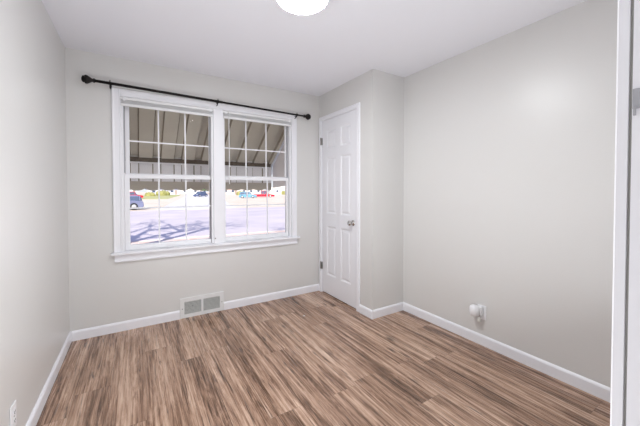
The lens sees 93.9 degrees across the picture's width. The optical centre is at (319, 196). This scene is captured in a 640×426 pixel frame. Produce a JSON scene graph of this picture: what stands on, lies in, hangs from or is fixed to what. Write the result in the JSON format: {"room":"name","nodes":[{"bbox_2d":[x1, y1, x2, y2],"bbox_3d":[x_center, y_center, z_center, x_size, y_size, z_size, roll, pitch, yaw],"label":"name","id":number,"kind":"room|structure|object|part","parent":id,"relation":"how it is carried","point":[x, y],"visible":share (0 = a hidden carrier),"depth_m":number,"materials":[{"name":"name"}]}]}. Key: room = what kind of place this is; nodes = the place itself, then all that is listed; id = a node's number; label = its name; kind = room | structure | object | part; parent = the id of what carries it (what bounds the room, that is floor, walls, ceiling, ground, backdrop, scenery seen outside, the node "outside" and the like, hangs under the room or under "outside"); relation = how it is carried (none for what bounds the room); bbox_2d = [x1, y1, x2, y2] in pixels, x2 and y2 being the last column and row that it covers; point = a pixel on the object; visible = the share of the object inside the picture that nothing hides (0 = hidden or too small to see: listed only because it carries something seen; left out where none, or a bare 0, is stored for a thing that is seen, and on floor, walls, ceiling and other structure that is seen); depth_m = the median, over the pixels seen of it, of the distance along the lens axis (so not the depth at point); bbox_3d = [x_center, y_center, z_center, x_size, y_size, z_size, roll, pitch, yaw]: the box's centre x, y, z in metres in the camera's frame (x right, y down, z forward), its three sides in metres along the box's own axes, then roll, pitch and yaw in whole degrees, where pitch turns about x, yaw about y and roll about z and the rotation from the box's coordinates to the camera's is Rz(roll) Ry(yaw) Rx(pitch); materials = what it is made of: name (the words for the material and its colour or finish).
{"room":"empty bedroom","nodes":[
{"label":"empty bedroom","id":0,"kind":"room"},
{"bbox_2d":[0,0,69,425],"bbox_3d":[-0.905,0.334,0.419,0.140,3.040,5.091,-1,1,-32],"label":"wall","id":1,"kind":"structure","parent":0,"point":[34,265],"depth_m":1.61,"materials":[{"name":"beige paint"}]},
{"bbox_2d":[10,400,16,425],"bbox_3d":[-1.380,0.991,1.347,0.009,0.114,0.070,-1,1,-32],"label":"wall outlet","id":2,"kind":"object","parent":1,"relation":"attached to","point":[13,414],"visible":1,"depth_m":1.34,"materials":[{"name":"white plastic"}]},
{"bbox_2d":[26,332,71,425],"bbox_3d":[-1.280,1.197,1.193,0.014,0.084,3.088,-1,1,-32],"label":"baseboard","id":3,"kind":"structure","parent":1,"relation":"attached to","point":[33,419],"depth_m":1.86,"materials":[{"name":"white paint"}]},
{"bbox_2d":[65,47,318,331],"bbox_3d":[-0.906,-0.022,3.295,2.881,2.440,0.140,-1,1,-32],"label":"wall","id":4,"kind":"structure","parent":0,"point":[102,291],"depth_m":2.77,"materials":[{"name":"beige paint"}]},
{"bbox_2d":[72,310,179,340],"bbox_3d":[-1.729,1.168,2.720,0.824,0.084,0.014,-1,1,-32],"label":"baseboard","id":5,"kind":"structure","parent":4,"relation":"attached to","point":[101,330],"depth_m":2.69,"materials":[{"name":"white paint"}]},
{"bbox_2d":[120,99,213,251],"bbox_3d":[-1.474,-0.194,2.940,0.794,1.400,0.133,-1,1,-32],"label":"window","id":6,"kind":"structure","parent":4,"relation":"in","point":[125,135],"depth_m":2.87,"materials":[{"name":"white plastic"}]},
{"bbox_2d":[120,96,212,116],"bbox_3d":[-1.438,-0.853,2.867,0.791,0.078,0.034,-1,1,-32],"label":"window blind","id":7,"kind":"object","parent":6,"relation":"attached to","point":[125,101],"visible":1,"depth_m":2.84,"materials":[{"name":"white plastic"}]},
{"bbox_3d":[-1.439,-0.824,2.870,0.783,0.022,0.025,-1,1,-32],"label":"rail","id":8,"kind":"part","parent":7,"relation":"part of","materials":[{"name":"white plastic"}]},
{"bbox_3d":[-1.478,-0.529,2.950,0.744,0.699,0.028,-1,1,-32],"label":"sash","id":9,"kind":"part","parent":6,"relation":"part of","materials":[{"name":"white plastic"}]},
{"bbox_3d":[-1.464,0.143,2.931,0.751,0.700,0.028,-1,1,-32],"label":"sash","id":10,"kind":"part","parent":6,"relation":"part of","materials":[{"name":"white plastic"}]},
{"bbox_2d":[130,110,208,174],"bbox_3d":[-1.461,-0.529,2.954,0.710,0.621,0.009,-1,1,-32],"label":"grille","id":11,"kind":"object","parent":6,"relation":"attached to","point":[158,142],"depth_m":2.97,"materials":[{"name":"white plastic"}]},
{"bbox_2d":[130,179,210,242],"bbox_3d":[-1.444,0.136,2.936,0.711,0.614,0.009,-1,1,-32],"label":"grille","id":12,"kind":"object","parent":6,"relation":"attached to","point":[207,239],"depth_m":2.99,"materials":[{"name":"white plastic"}]},
{"bbox_2d":[81,75,310,119],"bbox_3d":[-1.049,-0.962,3.044,2.171,0.111,0.106,-1,1,-32],"label":"curtain rod","id":13,"kind":"object","parent":4,"relation":"attached to","point":[86,79],"visible":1,"depth_m":2.81,"materials":[{"name":"black metal"}]},
{"bbox_3d":[-1.443,-0.966,2.781,1.050,0.045,0.025,-1,1,-32],"label":"rod","id":14,"kind":"part","parent":13,"relation":"part of","materials":[{"name":"black metal"}]},
{"bbox_3d":[-1.040,-0.962,3.029,1.995,0.059,0.021,-1,1,-32],"label":"rod","id":15,"kind":"part","parent":13,"relation":"part of","materials":[{"name":"black metal"}]},
{"bbox_2d":[180,291,223,318],"bbox_3d":[-1.195,1.103,3.045,0.418,0.196,0.018,-1,1,-32],"label":"air vent","id":16,"kind":"object","parent":4,"relation":"in","point":[212,302],"visible":1,"depth_m":3.04,"materials":[{"name":"white metal"}]},
{"bbox_2d":[111,87,299,262],"bbox_3d":[-1.075,-0.193,3.153,1.865,1.540,0.180,-1,1,-32],"label":"trim","id":17,"kind":"structure","parent":4,"relation":"attached to","point":[219,245],"depth_m":3.07,"materials":[{"name":"white paint"}]},
{"bbox_3d":[-1.060,0.500,3.143,1.865,0.022,0.125,-1,1,-32],"label":"window stool","id":18,"kind":"part","parent":17,"relation":"part of","materials":[{"name":"white paint"}]},
{"bbox_2d":[223,118,290,242],"bbox_3d":[-0.717,-0.204,3.407,0.794,1.400,0.133,-1,1,-32],"label":"window","id":19,"kind":"structure","parent":4,"relation":"in","point":[287,129],"depth_m":3.46,"materials":[{"name":"white plastic"}]},
{"bbox_2d":[225,121,284,176],"bbox_3d":[-0.727,-0.539,3.405,0.712,0.621,0.009,-1,1,-32],"label":"grille","id":20,"kind":"object","parent":19,"relation":"attached to","point":[245,149],"depth_m":3.45,"materials":[{"name":"white plastic"}]},
{"bbox_3d":[-0.725,-0.539,3.413,0.733,0.699,0.028,-1,1,-32],"label":"sash","id":21,"kind":"part","parent":19,"relation":"part of","materials":[{"name":"white plastic"}]},
{"bbox_2d":[226,180,285,234],"bbox_3d":[-0.709,0.127,3.389,0.712,0.614,0.009,-1,1,-32],"label":"grille","id":22,"kind":"object","parent":19,"relation":"attached to","point":[281,233],"depth_m":3.45,"materials":[{"name":"white plastic"}]},
{"bbox_3d":[-0.707,0.134,3.397,0.751,0.700,0.028,-1,1,-32],"label":"sash","id":23,"kind":"part","parent":19,"relation":"part of","materials":[{"name":"white plastic"}]},
{"bbox_2d":[223,110,290,183],"bbox_3d":[-0.678,-0.517,3.338,0.791,0.769,0.038,-1,1,-32],"label":"window blind","id":24,"kind":"object","parent":19,"relation":"attached to","point":[228,115],"visible":1,"depth_m":3.29,"materials":[{"name":"white plastic"}]},
{"bbox_3d":[-0.681,-0.834,3.337,0.783,0.022,0.025,-1,1,-32],"label":"rail","id":25,"kind":"part","parent":24,"relation":"part of","materials":[{"name":"white plastic"}]},
{"bbox_2d":[224,284,318,309],"bbox_3d":[-0.510,1.152,3.470,1.190,0.084,0.014,-1,1,-32],"label":"baseboard","id":26,"kind":"structure","parent":4,"relation":"attached to","point":[241,302],"depth_m":3.42,"materials":[{"name":"white paint"}]},
{"bbox_2d":[42,0,585,95],"bbox_3d":[0.346,-1.364,1.251,3.800,0.320,5.611,-1,1,-32],"label":"ceiling","id":27,"kind":"structure","parent":0,"point":[260,42],"depth_m":2.24,"materials":[{"name":"white paint"}]},
{"bbox_2d":[277,0,327,14],"bbox_3d":[-0.102,-1.170,1.724,0.296,0.085,0.296,-1,1,-32],"label":"ceiling light","id":28,"kind":"object","parent":27,"relation":"attached to","point":[303,7],"visible":1,"depth_m":1.77,"materials":[{"name":"white glass"}]},
{"bbox_2d":[36,291,609,425],"bbox_3d":[0.377,1.297,1.238,3.120,0.120,5.071,-1,1,-32],"label":"floor","id":29,"kind":"structure","parent":0,"point":[268,363],"depth_m":2.00,"materials":[{"name":"laminate"}]},
{"bbox_2d":[319,69,403,309],"bbox_3d":[0.435,-0.026,3.455,0.429,2.440,0.994,-1,1,-32],"label":"wall","id":30,"kind":"structure","parent":0,"point":[380,94],"depth_m":3.02,"materials":[{"name":"beige paint"}]},
{"bbox_2d":[319,102,359,311],"bbox_3d":[0.226,0.112,3.433,0.174,2.164,0.795,-1,1,-32],"label":"door","id":31,"kind":"structure","parent":30,"relation":"in","point":[339,131],"depth_m":3.38,"materials":[{"name":"white paint"}]},
{"bbox_3d":[0.325,0.284,3.171,0.066,0.062,0.062,-1,1,-32],"label":"knob","id":32,"kind":"part","parent":31,"relation":"part of","materials":[{"name":"silver metal"}]},
{"bbox_2d":[359,304,372,318],"bbox_3d":[0.462,1.160,3.013,0.014,0.084,0.203,-1,1,-32],"label":"baseboard","id":33,"kind":"structure","parent":30,"relation":"attached to","point":[363,310],"depth_m":3.00,"materials":[{"name":"white paint"}]},
{"bbox_2d":[373,302,402,318],"bbox_3d":[0.695,1.160,3.045,0.416,0.084,0.014,-1,1,-32],"label":"baseboard","id":34,"kind":"structure","parent":30,"relation":"attached to","point":[394,308],"depth_m":3.03,"materials":[{"name":"white paint"}]},
{"bbox_2d":[403,0,617,387],"bbox_3d":[1.668,0.301,2.002,0.140,3.040,5.091,-1,1,-32],"label":"wall","id":35,"kind":"structure","parent":0,"point":[509,139],"depth_m":2.17,"materials":[{"name":"beige paint"}]},
{"bbox_2d":[478,304,485,319],"bbox_3d":[1.319,0.945,2.439,0.009,0.114,0.070,-1,1,-32],"label":"wall outlet","id":36,"kind":"object","parent":35,"relation":"attached to","point":[483,316],"visible":0.52,"depth_m":2.42,"materials":[{"name":"white plastic"}]},
{"bbox_2d":[469,304,482,321],"bbox_3d":[1.264,0.950,2.433,0.091,0.132,0.086,-1,1,-32],"label":"air freshener","id":37,"kind":"object","parent":36,"relation":"attached to","point":[474,310],"visible":1,"depth_m":2.41,"materials":[{"name":"white plastic"}]},
{"bbox_2d":[403,302,610,402],"bbox_3d":[1.422,1.174,2.272,0.014,0.084,2.094,-1,1,-32],"label":"baseboard","id":38,"kind":"structure","parent":35,"relation":"attached to","point":[594,388],"depth_m":2.19,"materials":[{"name":"white paint"}]},
{"bbox_3d":[0.782,0.030,0.554,2.881,2.440,0.123,-1,1,-32],"label":"wall","id":39,"kind":"structure","parent":0,"visible":0},
{"bbox_2d":[610,0,639,425],"bbox_3d":[0.091,0.198,0.142,0.920,2.120,0.141,-1,1,-32],"label":"door frame","id":40,"kind":"structure","parent":39,"relation":"in","point":[625,346],"depth_m":0.39,"materials":[{"name":"white paint"}]},
{"bbox_3d":[0.406,-0.121,0.384,0.004,0.035,0.007,-1,1,-32],"label":"latch plate","id":41,"kind":"part","parent":40,"relation":"part of","materials":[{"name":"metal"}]},
{"bbox_3d":[-0.950,0.277,3.372,3.161,3.040,0.023,-1,1,-32],"label":"wall","id":42,"kind":"structure","parent":0,"visible":0},
{"bbox_2d":[124,107,284,190],"bbox_3d":[-1.356,-0.557,3.613,2.022,0.975,0.836,-1,1,-32],"label":"awning","id":43,"kind":"object","parent":42,"relation":"attached to","point":[143,123],"visible":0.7,"depth_m":3.73,"materials":[{"name":"beige fabric"}]},
{"bbox_3d":[-1.574,-0.135,3.976,1.980,0.117,0.002,-1,1,-32],"label":"scalloped trim","id":44,"kind":"part","parent":43,"relation":"part of","materials":[{"name":"beige"}]},
{"bbox_3d":[-1.563,-0.450,3.933,1.940,0.056,0.022,-1,1,-32],"label":"rail","id":45,"kind":"part","parent":43,"relation":"part of","materials":[{"name":"metal"}]},
{"bbox_3d":[-1.353,-0.743,3.603,1.980,0.603,0.822,-1,1,-32],"label":"canopy panel","id":46,"kind":"part","parent":43,"relation":"part of","materials":[{"name":"beige fabric"}]},
{"label":"outside","id":47,"kind":"structure","parent":0,"visible":0},
{"bbox_2d":[130,192,284,242],"bbox_3d":[-4.938,-2.745,245.538,550.000,0.300,416.619,-1,1,-32],"label":"ground","id":48,"kind":"structure","parent":47,"point":[233,199],"depth_m":51.20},
{"bbox_2d":[130,195,143,209],"bbox_3d":[-19.371,0.610,28.486,4.304,1.386,1.884,-1,1,-38],"label":"car","id":49,"kind":"object","parent":48,"relation":"on","point":[135,200],"visible":0.34,"depth_m":28.77,"materials":[{"name":"blue metal"}]},
{"bbox_2d":[142,195,179,198],"bbox_3d":[-60.239,0.060,95.043,38.000,0.030,75.000,-1,1,-32],"label":"grass","id":50,"kind":"structure","parent":48,"relation":"on","point":[144,196],"depth_m":80.94,"materials":[{"name":"plant"}]},
{"bbox_2d":[145,192,155,195],"bbox_3d":[-58.324,-0.361,102.749,3.364,2.481,2.994,-1,1,-32],"label":"shrub","id":51,"kind":"object","parent":50,"relation":"on","point":[147,193],"visible":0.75,"depth_m":101.82,"materials":[{"name":"green plant"}]},
{"bbox_2d":[156,190,170,195],"bbox_3d":[-59.546,-0.626,113.538,5.073,3.436,4.565,-1,1,-32],"label":"shrub","id":52,"kind":"object","parent":50,"relation":"on","point":[164,192],"visible":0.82,"depth_m":112.11,"materials":[{"name":"green plant"}]},
{"bbox_2d":[146,189,178,194],"bbox_3d":[-73.874,-3.085,140.028,14.000,4.600,10.000,-1,1,-32],"label":"house","id":53,"kind":"structure","parent":48,"relation":"on","point":[175,191],"depth_m":138.01,"materials":[{"name":"grey"}]},
{"bbox_2d":[179,189,200,193],"bbox_3d":[-77.024,-4.023,175.655,15.000,5.100,10.000,-1,1,-32],"label":"house","id":54,"kind":"structure","parent":48,"relation":"on","point":[190,191],"depth_m":171.69,"materials":[{"name":"white"}]},
{"bbox_2d":[131,231,284,244],"bbox_3d":[19.422,1.357,24.786,180.000,0.012,3.800,-1,1,-32],"label":"verge","id":55,"kind":"structure","parent":48,"relation":"on","point":[274,231],"depth_m":11.56,"materials":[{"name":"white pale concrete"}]},
{"bbox_2d":[226,189,237,194],"bbox_3d":[-47.539,-3.142,146.846,13.000,4.400,10.000,-1,1,-32],"label":"house","id":56,"kind":"structure","parent":48,"relation":"on","point":[229,191],"depth_m":144.26,"materials":[{"name":"brick"}]},
{"bbox_2d":[239,192,255,197],"bbox_3d":[-18.157,-0.371,75.136,4.204,1.576,1.884,0,1,-9],"label":"car","id":57,"kind":"object","parent":48,"relation":"on","point":[242,194],"visible":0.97,"depth_m":74.28,"materials":[{"name":"blue paint"}]},
{"bbox_2d":[238,189,263,193],"bbox_3d":[-39.156,-3.577,163.744,15.000,4.600,10.000,-1,1,-32],"label":"house","id":58,"kind":"structure","parent":48,"relation":"on","point":[253,191],"depth_m":160.62,"materials":[{"name":"white"}]},
{"bbox_2d":[252,191,274,196],"bbox_3d":[-16.029,-0.696,84.075,6.404,1.876,1.984,0,1,-12],"label":"car","id":59,"kind":"object","parent":48,"relation":"on","point":[263,193],"visible":0.78,"depth_m":83.27,"materials":[{"name":"red paint"}]},
{"bbox_2d":[269,186,284,193],"bbox_3d":[-21.141,-3.981,163.083,14.000,5.400,10.000,0,1,-14],"label":"house","id":60,"kind":"structure","parent":48,"relation":"on","point":[277,190],"depth_m":158.09,"materials":[{"name":"white"}]},
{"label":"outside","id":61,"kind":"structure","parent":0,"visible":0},
{"bbox_2d":[157,194,234,209],"bbox_3d":[-39.170,0.053,94.391,28.800,0.030,138.200,-1,1,-32],"label":"road","id":62,"kind":"structure","parent":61,"point":[191,200],"depth_m":42.78,"materials":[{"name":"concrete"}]},
{"bbox_2d":[193,191,207,196],"bbox_3d":[-36.532,-0.724,91.414,1.934,1.626,4.605,0,1,17],"label":"car","id":63,"kind":"object","parent":62,"relation":"on","point":[199,193],"visible":1,"depth_m":90.63,"materials":[{"name":"blue paint"}]},
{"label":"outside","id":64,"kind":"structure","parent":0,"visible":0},
{"bbox_2d":[130,207,284,241],"bbox_3d":[13.236,1.164,34.833,180.000,0.020,20.600,-1,1,-32],"label":"street","id":65,"kind":"structure","parent":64,"point":[144,225],"depth_m":17.29,"materials":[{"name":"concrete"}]}
]}

